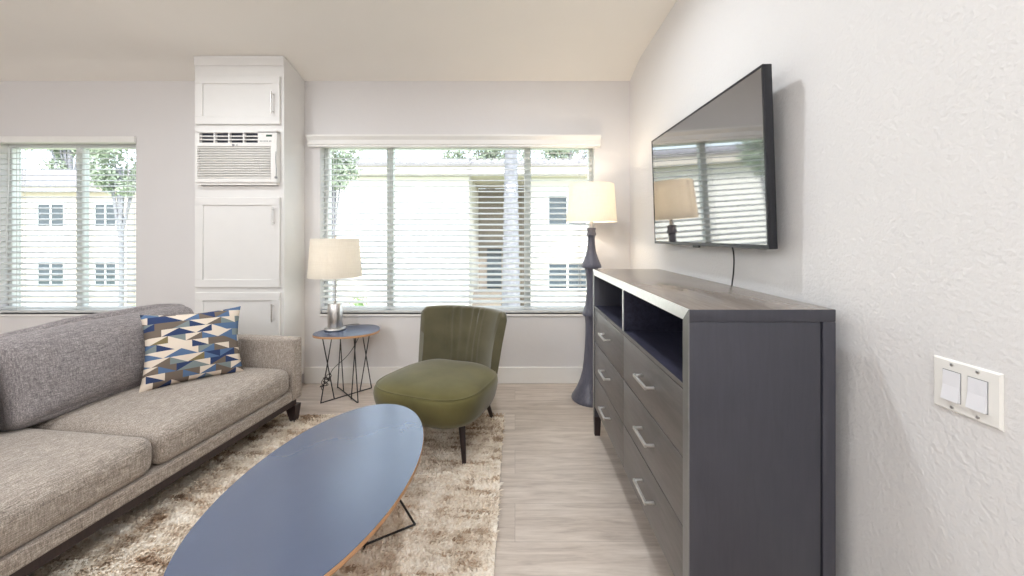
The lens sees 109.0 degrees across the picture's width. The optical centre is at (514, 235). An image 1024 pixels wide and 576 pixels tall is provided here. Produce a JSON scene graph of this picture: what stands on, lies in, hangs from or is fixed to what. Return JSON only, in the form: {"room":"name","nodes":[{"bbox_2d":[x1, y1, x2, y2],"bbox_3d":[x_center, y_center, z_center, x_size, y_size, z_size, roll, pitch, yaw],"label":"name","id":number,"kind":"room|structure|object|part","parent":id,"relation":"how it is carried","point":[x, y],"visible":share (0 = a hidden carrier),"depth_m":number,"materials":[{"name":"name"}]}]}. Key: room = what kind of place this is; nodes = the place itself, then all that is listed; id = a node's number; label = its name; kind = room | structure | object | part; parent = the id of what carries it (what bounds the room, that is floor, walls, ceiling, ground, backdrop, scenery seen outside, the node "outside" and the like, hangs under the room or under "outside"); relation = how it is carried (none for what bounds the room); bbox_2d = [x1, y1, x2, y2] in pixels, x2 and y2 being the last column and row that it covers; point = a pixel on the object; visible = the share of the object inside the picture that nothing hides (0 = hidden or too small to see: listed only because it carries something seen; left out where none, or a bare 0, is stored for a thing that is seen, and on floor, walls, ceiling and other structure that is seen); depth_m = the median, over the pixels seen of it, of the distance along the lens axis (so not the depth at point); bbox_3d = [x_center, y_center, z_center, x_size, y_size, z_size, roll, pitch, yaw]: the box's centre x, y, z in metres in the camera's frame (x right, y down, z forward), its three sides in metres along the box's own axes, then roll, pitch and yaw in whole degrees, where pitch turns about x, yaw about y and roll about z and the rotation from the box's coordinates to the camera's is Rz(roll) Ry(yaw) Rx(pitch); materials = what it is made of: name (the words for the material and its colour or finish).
{"room":"living room","nodes":[
{"label":"living room","id":0,"kind":"room"},
{"bbox_2d":[0,81,629,382],"bbox_3d":[-2.208,-0.339,3.205,6.385,3.200,0.150,0,0,0],"label":"wall","id":1,"kind":"structure","parent":0,"point":[160,115],"depth_m":3.13,"materials":[{"name":"paint"}]},
{"bbox_2d":[0,145,135,315],"bbox_3d":[-3.850,-0.059,3.194,1.200,1.491,0.152,0,0,0],"label":"window","id":2,"kind":"structure","parent":1,"relation":"in","point":[83,151],"depth_m":3.21,"materials":[{"name":"white plastic"}]},
{"bbox_3d":[-3.850,0.678,3.162,1.200,0.018,0.087,0,0,0],"label":"sill","id":3,"kind":"part","parent":2,"relation":"part of","materials":[{"name":"white paint"}]},
{"bbox_2d":[0,136,135,312],"bbox_3d":[-3.882,-0.094,3.150,1.275,1.510,0.088,0,0,0],"label":"window blind","id":4,"kind":"object","parent":2,"relation":"attached to","point":[3,139],"visible":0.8,"depth_m":3.15,"materials":[{"name":"white paint"}]},
{"bbox_3d":[-4.285,-0.068,3.166,0.024,1.413,0.053,0,0,22],"label":"ladder cord","id":5,"kind":"part","parent":4,"relation":"part of","materials":[{"name":"white fabric"}]},
{"bbox_3d":[-3.850,0.650,3.166,1.176,0.022,0.052,0,0,0],"label":"rail","id":6,"kind":"part","parent":4,"relation":"part of","materials":[{"name":"white plastic"}]},
{"bbox_3d":[-3.770,-0.068,3.166,0.024,1.413,0.053,0,0,22],"label":"ladder cord","id":7,"kind":"part","parent":4,"relation":"part of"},
{"bbox_3d":[-3.330,-0.068,3.166,0.024,1.413,0.053,0,0,22],"label":"ladder cord","id":8,"kind":"part","parent":4,"relation":"part of","materials":[{"name":"white fabric"}]},
{"bbox_2d":[304,367,582,383],"bbox_3d":[-0.414,1.191,3.123,2.771,0.140,0.014,0,0,0],"label":"baseboard","id":9,"kind":"structure","parent":1,"relation":"attached to","point":[312,375],"depth_m":3.12,"materials":[{"name":"white paint"}]},
{"bbox_2d":[319,148,591,315],"bbox_3d":[-0.496,-0.056,3.194,2.352,1.486,0.152,0,0,0],"label":"window","id":10,"kind":"structure","parent":1,"relation":"in","point":[528,150],"depth_m":3.21,"materials":[{"name":"white plastic"}]},
{"bbox_3d":[-0.496,0.678,3.162,2.352,0.018,0.087,0,0,0],"label":"sill","id":11,"kind":"part","parent":10,"relation":"part of","materials":[{"name":"white paint"}]},
{"bbox_2d":[306,134,600,312],"bbox_3d":[-0.517,-0.097,3.131,2.485,1.515,0.126,0,0,0],"label":"window blind","id":12,"kind":"object","parent":10,"relation":"attached to","point":[470,141],"visible":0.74,"depth_m":3.15,"materials":[{"name":"white paint"}]},
{"bbox_3d":[-1.560,-0.065,3.166,0.024,1.408,0.053,0,0,22],"label":"ladder cord","id":13,"kind":"part","parent":12,"relation":"part of","materials":[{"name":"white fabric"}]},
{"bbox_3d":[-1.070,-0.065,3.166,0.024,1.408,0.053,0,0,22],"label":"ladder cord","id":14,"kind":"part","parent":12,"relation":"part of","materials":[{"name":"white fabric"}]},
{"bbox_3d":[-0.496,0.650,3.166,2.328,0.022,0.052,0,0,0],"label":"rail","id":15,"kind":"part","parent":12,"relation":"part of","materials":[{"name":"white plastic"}]},
{"bbox_3d":[-0.390,-0.065,3.166,0.024,1.408,0.053,0,0,22],"label":"ladder cord","id":16,"kind":"part","parent":12,"relation":"part of","materials":[{"name":"white fabric"}]},
{"bbox_3d":[0.080,-0.065,3.166,0.024,1.408,0.053,0,0,22],"label":"ladder cord","id":17,"kind":"part","parent":12,"relation":"part of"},
{"bbox_2d":[0,0,676,80],"bbox_3d":[-2.208,-1.612,-0.035,6.685,0.654,6.630,0,0,0],"label":"ceiling","id":18,"kind":"structure","parent":0,"point":[41,40],"depth_m":2.59,"materials":[{"name":"paint"}]},
{"bbox_2d":[281,383,673,575],"bbox_3d":[-2.208,1.321,-0.035,6.685,0.120,6.630,0,0,0],"label":"floor","id":19,"kind":"structure","parent":0,"point":[569,505],"depth_m":1.79,"materials":[{"name":"grey wood"}]},
{"bbox_2d":[0,304,301,575],"bbox_3d":[-2.122,0.842,1.212,1.018,0.838,2.728,0,0,7],"label":"sofa","id":20,"kind":"object","parent":19,"relation":"on","point":[81,447],"visible":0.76,"depth_m":1.69,"materials":[{"name":"grey fabric"}]},
{"bbox_2d":[0,428,151,557],"bbox_3d":[-2.047,0.953,1.223,0.864,0.220,0.880,0,0,7],"label":"seat cushion","id":21,"kind":"object","parent":20,"relation":"on","point":[55,482],"depth_m":1.38,"materials":[{"name":"grey fabric"}]},
{"bbox_2d":[0,304,193,431],"bbox_3d":[-2.268,0.659,2.042,0.324,0.474,0.884,-14,-2,7],"label":"cushion","id":22,"kind":"object","parent":20,"relation":"on","point":[67,369],"depth_m":1.78,"materials":[{"name":"grey fabric"}]},
{"bbox_3d":[-2.080,1.065,1.207,0.914,0.063,2.554,0,0,7],"label":"seat","id":23,"kind":"part","parent":20,"relation":"part of","materials":[{"name":"grey fabric"}]},
{"bbox_3d":[-2.117,1.118,1.211,0.960,0.042,2.660,0,0,7],"label":"rail","id":24,"kind":"part","parent":20,"relation":"part of","materials":[{"name":"grey fabric"}]},
{"bbox_2d":[27,367,288,463],"bbox_3d":[-1.944,0.953,2.065,0.864,0.220,0.807,0,0,7],"label":"seat cushion","id":25,"kind":"object","parent":20,"relation":"on","point":[181,422],"depth_m":1.85,"materials":[{"name":"grey fabric"}]},
{"bbox_2d":[139,306,243,392],"bbox_3d":[-1.925,0.659,2.195,0.202,0.420,0.479,0,0,43],"label":"throw pillow","id":26,"kind":"object","parent":20,"relation":"on","point":[178,348],"visible":1,"depth_m":2.13,"materials":[{"name":"multicoloured fabric"}]},
{"bbox_3d":[-1.961,0.891,2.519,1.018,0.422,0.093,0,0,7],"label":"arm","id":27,"kind":"part","parent":20,"relation":"part of","materials":[{"name":"grey fabric"}]},
{"bbox_3d":[-1.505,1.194,2.471,0.080,0.113,0.058,0,0,7],"label":"leg","id":28,"kind":"part","parent":20,"relation":"part of","materials":[{"name":"brown wood"}]},
{"bbox_2d":[194,56,304,373],"bbox_3d":[-2.151,-0.070,2.962,0.697,2.663,0.333,0,0,0],"label":"tall cabinet","id":29,"kind":"object","parent":19,"relation":"on","point":[250,240],"visible":0.8,"depth_m":2.84,"materials":[{"name":"white paint"}]},
{"bbox_2d":[195,130,279,185],"bbox_3d":[-2.143,-0.604,2.932,0.634,0.420,0.277,0,0,0],"label":"air conditioner","id":30,"kind":"object","parent":29,"relation":"in","point":[222,157],"visible":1,"depth_m":2.81,"materials":[{"name":"white plastic"}]},
{"bbox_2d":[200,133,257,142],"bbox_3d":[-2.202,-0.756,2.820,0.450,0.079,0.024,0,0,0],"label":"vent","id":31,"kind":"object","parent":30,"relation":"attached to","point":[204,137],"depth_m":2.83,"materials":[{"name":"plastic"}]},
{"bbox_2d":[197,147,270,177],"bbox_3d":[-2.160,-0.567,2.821,0.573,0.248,0.031,0,0,0],"label":"grille","id":32,"kind":"object","parent":30,"relation":"attached to","point":[212,162],"depth_m":2.81,"materials":[{"name":"white plastic"}]},
{"bbox_3d":[-1.904,-0.751,2.804,0.115,0.079,0.002,0,0,0],"label":"control panel","id":33,"kind":"part","parent":30,"relation":"part of","materials":[{"name":"white plastic"}]},
{"bbox_3d":[-2.154,0.781,2.839,0.656,0.680,0.020,0,0,0],"label":"door","id":34,"kind":"part","parent":29,"relation":"part of","materials":[{"name":"white paint"}]},
{"bbox_3d":[-2.154,0.050,2.839,0.656,0.698,0.020,0,0,0],"label":"door","id":35,"kind":"part","parent":29,"relation":"part of","materials":[{"name":"white paint"}]},
{"bbox_3d":[-2.154,-1.054,2.839,0.656,0.370,0.020,0,0,0],"label":"door","id":36,"kind":"part","parent":29,"relation":"part of","materials":[{"name":"white paint"}]},
{"bbox_3d":[-1.872,-1.029,2.813,0.011,0.170,0.034,0,0,0],"label":"handle","id":37,"kind":"part","parent":29,"relation":"part of","materials":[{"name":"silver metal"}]},
{"bbox_2d":[27,412,504,575],"bbox_3d":[-1.038,1.248,1.332,1.985,0.023,2.494,0,0,0],"label":"area rug","id":38,"kind":"object","parent":19,"relation":"on","point":[453,506],"visible":0.48,"depth_m":1.62,"materials":[{"name":"beige carpet"}]},
{"bbox_2d":[163,404,423,575],"bbox_3d":[-0.675,1.054,1.330,0.610,0.386,1.090,0,0,3],"label":"coffee table","id":39,"kind":"object","parent":38,"relation":"on","point":[311,504],"visible":1,"depth_m":1.19,"materials":[{"name":"blue wood"}]},
{"bbox_3d":[-0.516,1.062,1.513,0.218,0.370,0.021,0,0,-31],"label":"leg","id":40,"kind":"part","parent":39,"relation":"part of","materials":[{"name":"black metal"}]},
{"bbox_3d":[-0.666,1.236,1.499,0.477,0.009,0.168,0,0,3],"label":"floor rod","id":41,"kind":"part","parent":39,"relation":"part of","materials":[{"name":"black metal"}]},
{"bbox_2d":[312,324,379,403],"bbox_3d":[-1.319,1.005,2.902,0.472,0.512,0.390,0,0,0],"label":"side table","id":42,"kind":"object","parent":19,"relation":"on","point":[362,330],"visible":0.88,"depth_m":2.81,"materials":[{"name":"blue wood"}]},
{"bbox_3d":[-1.428,1.012,2.782,0.020,0.491,0.108,0,0,45],"label":"leg","id":43,"kind":"part","parent":42,"relation":"part of","materials":[{"name":"black metal"}]},
{"bbox_2d":[307,235,361,389],"bbox_3d":[-1.440,0.614,2.925,0.396,1.239,0.396,0,0,-14],"label":"table lamp","id":44,"kind":"object","parent":42,"relation":"on","point":[335,258],"visible":0.96,"depth_m":2.79,"materials":[{"name":"fabric"}]},
{"bbox_3d":[-1.440,0.173,2.925,0.396,0.304,0.396,0,0,0],"label":"lamp shade","id":45,"kind":"part","parent":44,"relation":"part of","materials":[{"name":"fabric"}]},
{"bbox_3d":[-1.440,0.739,2.925,0.160,0.020,0.160,0,0,0],"label":"plate","id":46,"kind":"part","parent":44,"relation":"part of","materials":[{"name":"metal"}]},
{"bbox_3d":[-1.440,0.275,2.925,0.024,0.522,0.024,0,0,0],"label":"stem","id":47,"kind":"part","parent":44,"relation":"part of","materials":[{"name":"metal"}]},
{"bbox_3d":[-1.416,0.984,2.999,0.329,0.499,0.098,0,0,-43],"label":"power cord","id":48,"kind":"part","parent":44,"relation":"part of","materials":[{"name":"black plastic"}]},
{"bbox_3d":[-1.428,1.012,2.988,0.020,0.491,0.108,0,0,-45],"label":"leg","id":49,"kind":"part","parent":42,"relation":"part of","materials":[{"name":"black metal"}]},
{"bbox_3d":[-1.325,1.257,2.885,0.283,0.008,0.283,0,0,0],"label":"floor rod","id":50,"kind":"part","parent":42,"relation":"part of","materials":[{"name":"black metal"}]},
{"bbox_3d":[-1.325,1.253,2.885,0.008,0.008,0.392,0,0,-45],"label":"floor rod","id":51,"kind":"part","parent":42,"relation":"part of","materials":[{"name":"black metal"}]},
{"bbox_3d":[-1.222,1.012,2.782,0.108,0.491,0.020,0,0,45],"label":"leg","id":52,"kind":"part","parent":42,"relation":"part of","materials":[{"name":"black metal"}]},
{"bbox_3d":[-1.222,1.012,2.988,0.020,0.491,0.108,0,0,45],"label":"leg","id":53,"kind":"part","parent":42,"relation":"part of","materials":[{"name":"black metal"}]},
{"bbox_2d":[373,305,506,463],"bbox_3d":[-0.449,0.888,2.321,0.696,0.755,0.791,0,0,20],"label":"accent chair","id":54,"kind":"object","parent":19,"relation":"on","point":[453,380],"visible":0.99,"depth_m":2.26,"materials":[{"name":"green fabric"}]},
{"bbox_3d":[-0.462,0.936,2.256,0.676,0.222,0.660,0,0,20],"label":"seat","id":55,"kind":"part","parent":54,"relation":"part of","materials":[{"name":"green fabric"}]},
{"bbox_3d":[-0.289,1.135,2.029,0.041,0.229,0.076,0,0,-38],"label":"leg","id":56,"kind":"part","parent":54,"relation":"part of","materials":[{"name":"brown wood"}]},
{"bbox_3d":[-0.365,0.741,2.580,0.677,0.461,0.247,0,0,20],"label":"backrest","id":57,"kind":"part","parent":54,"relation":"part of","materials":[{"name":"green fabric"}]},
{"bbox_3d":[-0.190,1.141,2.480,0.041,0.248,0.130,0,0,38],"label":"leg","id":58,"kind":"part","parent":54,"relation":"part of","materials":[{"name":"brown wood"}]},
{"bbox_2d":[566,182,616,407],"bbox_3d":[0.592,0.421,2.830,0.384,1.680,0.384,0,0,31],"label":"floor lamp","id":59,"kind":"object","parent":19,"relation":"on","point":[588,202],"visible":0.84,"depth_m":2.75,"materials":[{"name":"beige fabric"}]},
{"bbox_3d":[0.592,0.598,2.830,0.306,1.326,0.306,0,0,0],"label":"post","id":60,"kind":"part","parent":59,"relation":"part of","materials":[{"name":"grey plastic"}]},
{"bbox_3d":[0.592,-0.253,2.830,0.384,0.288,0.384,0,0,0],"label":"lamp shade","id":61,"kind":"part","parent":59,"relation":"part of","materials":[{"name":"fabric"}]},
{"bbox_2d":[593,269,835,575],"bbox_3d":[0.694,0.736,1.692,0.457,1.050,1.287,0,0,0],"label":"dresser","id":62,"kind":"object","parent":19,"relation":"on","point":[715,402],"visible":1,"depth_m":1.05,"materials":[{"name":"grey wood"}]},
{"bbox_3d":[0.522,1.201,2.317,0.042,0.120,0.034,0,0,0],"label":"leg","id":63,"kind":"part","parent":62,"relation":"part of","materials":[{"name":"brown wood"}]},
{"bbox_3d":[0.484,0.963,1.985,0.037,0.012,0.132,0,0,0],"label":"handle","id":64,"kind":"part","parent":62,"relation":"part of","materials":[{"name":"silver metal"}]},
{"bbox_3d":[0.484,0.756,1.985,0.037,0.012,0.132,0,0,0],"label":"handle","id":65,"kind":"part","parent":62,"relation":"part of","materials":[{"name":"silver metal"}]},
{"bbox_3d":[0.484,0.549,1.985,0.037,0.012,0.132,0,0,0],"label":"handle","id":66,"kind":"part","parent":62,"relation":"part of","materials":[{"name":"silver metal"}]},
{"bbox_3d":[0.689,0.694,2.317,0.378,0.894,0.036,0,0,0],"label":"panel","id":67,"kind":"part","parent":62,"relation":"part of","materials":[{"name":"grey wood"}]},
{"bbox_3d":[0.686,0.974,1.995,0.368,0.202,0.604,0,0,0],"label":"drawer","id":68,"kind":"part","parent":62,"relation":"part of","materials":[{"name":"grey wood"}]},
{"bbox_3d":[0.686,0.767,1.995,0.368,0.202,0.604,0,0,0],"label":"drawer","id":69,"kind":"part","parent":62,"relation":"part of","materials":[{"name":"grey wood"}]},
{"bbox_3d":[0.686,0.560,1.995,0.368,0.202,0.604,0,0,0],"label":"drawer","id":70,"kind":"part","parent":62,"relation":"part of","materials":[{"name":"grey wood"}]},
{"bbox_2d":[596,306,682,382],"bbox_3d":[0.707,0.448,1.692,0.405,0.018,1.215,0,0,0],"label":"shelf","id":71,"kind":"object","parent":62,"relation":"attached to","point":[662,347],"depth_m":1.52,"materials":[{"name":"grey wood"}]},
{"bbox_3d":[0.484,0.963,1.378,0.037,0.012,0.132,0,0,0],"label":"handle","id":72,"kind":"part","parent":62,"relation":"part of","materials":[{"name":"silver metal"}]},
{"bbox_3d":[0.484,0.756,1.378,0.037,0.012,0.132,0,0,0],"label":"handle","id":73,"kind":"part","parent":62,"relation":"part of","materials":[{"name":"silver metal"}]},
{"bbox_3d":[0.484,0.549,1.378,0.037,0.012,0.132,0,0,0],"label":"handle","id":74,"kind":"part","parent":62,"relation":"part of","materials":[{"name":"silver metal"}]},
{"bbox_3d":[0.686,0.974,1.388,0.368,0.202,0.604,0,0,0],"label":"drawer","id":75,"kind":"part","parent":62,"relation":"part of","materials":[{"name":"grey wood"}]},
{"bbox_3d":[0.686,0.767,1.388,0.368,0.202,0.604,0,0,0],"label":"drawer","id":76,"kind":"part","parent":62,"relation":"part of","materials":[{"name":"grey wood"}]},
{"bbox_3d":[0.686,0.560,1.388,0.368,0.202,0.604,0,0,0],"label":"drawer","id":77,"kind":"part","parent":62,"relation":"part of","materials":[{"name":"grey wood"}]},
{"bbox_3d":[0.711,0.229,1.692,0.422,0.036,1.287,0,0,0],"label":"panel","id":78,"kind":"part","parent":62,"relation":"part of","materials":[{"name":"grey wood"}]},
{"bbox_3d":[0.689,0.694,1.066,0.378,0.894,0.036,0,0,0],"label":"panel","id":79,"kind":"part","parent":62,"relation":"part of","materials":[{"name":"grey wood"}]},
{"bbox_3d":[0.903,0.754,1.066,0.038,1.014,0.036,0,0,0],"label":"leg","id":80,"kind":"part","parent":62,"relation":"part of","materials":[{"name":"grey wood"}]},
{"bbox_2d":[630,0,1023,575],"bbox_3d":[1.060,-0.339,-0.035,0.150,3.200,6.630,0,0,0],"label":"wall","id":81,"kind":"structure","parent":0,"point":[899,124],"depth_m":0.95,"materials":[{"name":"paint"}]},
{"bbox_2d":[651,64,777,285],"bbox_3d":[0.933,-0.134,1.833,0.101,0.964,1.063,0,0,0],"label":"television","id":82,"kind":"object","parent":81,"relation":"attached to","point":[714,182],"visible":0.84,"depth_m":1.57,"materials":[{"name":"black glass"}]},
{"bbox_3d":[0.954,0.182,1.604,0.042,0.332,0.023,0,0,-40],"label":"power cord","id":83,"kind":"part","parent":82,"relation":"part of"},
{"bbox_2d":[934,355,1003,431],"bbox_3d":[0.978,0.336,0.795,0.013,0.115,0.121,0,0,0],"label":"light switch","id":84,"kind":"object","parent":81,"relation":"attached to","point":[975,393],"visible":1,"depth_m":0.78,"materials":[{"name":"plastic"}]},
{"bbox_3d":[0.979,0.336,0.818,0.001,0.068,0.034,0,0,0],"label":"rocker frame","id":85,"kind":"part","parent":84,"relation":"part of","materials":[{"name":"white plastic"}]},
{"bbox_3d":[0.979,0.336,0.772,0.001,0.068,0.034,0,0,0],"label":"rocker frame","id":86,"kind":"part","parent":84,"relation":"part of","materials":[{"name":"white plastic"}]},
{"label":"outside","id":87,"kind":"structure","parent":0,"visible":0},
{"bbox_3d":[-5.000,3.611,24.165,70.000,0.300,41.670,0,0,0],"label":"lawn","id":88,"kind":"structure","parent":87,"visible":0},
{"bbox_2d":[24,150,93,168],"bbox_3d":[-31.942,-2.327,25.930,4.950,11.579,3.135,0,0,-32],"label":"leafy tree","id":89,"kind":"object","parent":88,"relation":"on","point":[55,153],"visible":0.24,"depth_m":25.90,"materials":[{"name":"green plant"}]},
{"bbox_2d":[21,170,135,305],"bbox_3d":[-26.334,-0.259,21.225,14.696,7.441,7.550,0,0,0],"label":"apartment building","id":90,"kind":"structure","parent":88,"relation":"on","point":[25,172],"depth_m":18.00,"materials":[{"name":"beige paint"}]},
{"bbox_3d":[-22.833,1.825,17.979,1.311,1.212,0.018,0,0,0],"label":"pane","id":91,"kind":"part","parent":90,"relation":"part of","materials":[{"name":"clear glass"}]},
{"bbox_3d":[-22.833,-1.011,17.979,1.311,1.163,0.018,0,0,0],"label":"pane","id":92,"kind":"part","parent":90,"relation":"part of","materials":[{"name":"clear glass"}]},
{"bbox_3d":[-20.145,1.825,17.979,1.064,1.212,0.018,0,0,0],"label":"pane","id":93,"kind":"part","parent":90,"relation":"part of","materials":[{"name":"clear glass"}]},
{"bbox_3d":[-20.145,-1.011,17.979,1.064,1.163,0.018,0,0,0],"label":"pane","id":94,"kind":"part","parent":90,"relation":"part of","materials":[{"name":"clear glass"}]},
{"bbox_2d":[90,150,135,305],"bbox_3d":[-11.895,0.252,10.958,2.293,6.422,1.374,0,0,0],"label":"leafy tree","id":95,"kind":"object","parent":88,"relation":"on","point":[96,153],"visible":0.43,"depth_m":10.93,"materials":[{"name":"green plant"}]},
{"bbox_2d":[331,150,362,299],"bbox_3d":[-4.582,0.518,8.975,1.641,5.888,1.313,0,0,0],"label":"leafy tree","id":96,"kind":"object","parent":88,"relation":"on","point":[347,155],"visible":0.36,"depth_m":8.95,"materials":[{"name":"green plant"}]},
{"bbox_2d":[348,292,367,305],"bbox_3d":[-4.480,2.564,10.712,1.130,1.802,0.969,0,0,0],"label":"shrub","id":97,"kind":"object","parent":88,"relation":"on","point":[355,304],"visible":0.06,"depth_m":10.73,"materials":[{"name":"green plant"}]},
{"bbox_2d":[334,159,586,305],"bbox_3d":[-0.100,0.192,16.170,19.000,6.538,7.660,0,0,0],"label":"apartment building","id":98,"kind":"structure","parent":88,"relation":"on","point":[360,161],"depth_m":13.00,"materials":[{"name":"white paint"}]},
{"bbox_3d":[-0.926,1.965,16.350,0.641,2.791,0.100,0,0,0],"label":"entry door","id":99,"kind":"part","parent":98,"relation":"part of","materials":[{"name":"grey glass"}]},
{"bbox_3d":[1.923,1.460,13.379,1.426,0.998,0.018,0,0,0],"label":"pane","id":100,"kind":"part","parent":98,"relation":"part of","materials":[{"name":"clear glass"}]},
{"bbox_3d":[1.923,-0.926,13.379,1.426,1.141,0.018,0,0,0],"label":"pane","id":101,"kind":"part","parent":98,"relation":"part of","materials":[{"name":"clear glass"}]},
{"bbox_2d":[441,150,537,160],"bbox_3d":[-1.484,-1.597,20.201,4.074,10.121,4.448,0,0,-44],"label":"leafy tree","id":102,"kind":"object","parent":88,"relation":"on","point":[483,153],"visible":0.2,"depth_m":19.86,"materials":[{"name":"green plant"}]},
{"bbox_2d":[502,150,519,305],"bbox_3d":[-0.082,-0.073,7.500,4.312,7.068,4.313,0,0,0],"label":"palm tree","id":103,"kind":"object","parent":88,"relation":"on","point":[508,153],"visible":0.09,"depth_m":7.37,"materials":[{"name":"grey plant"}]},
{"bbox_2d":[538,150,586,159],"bbox_3d":[3.437,-1.463,21.561,4.868,9.853,2.453,0,0,0],"label":"leafy tree","id":104,"kind":"object","parent":88,"relation":"on","point":[551,153],"visible":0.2,"depth_m":21.40,"materials":[{"name":"green plant"}]}
]}

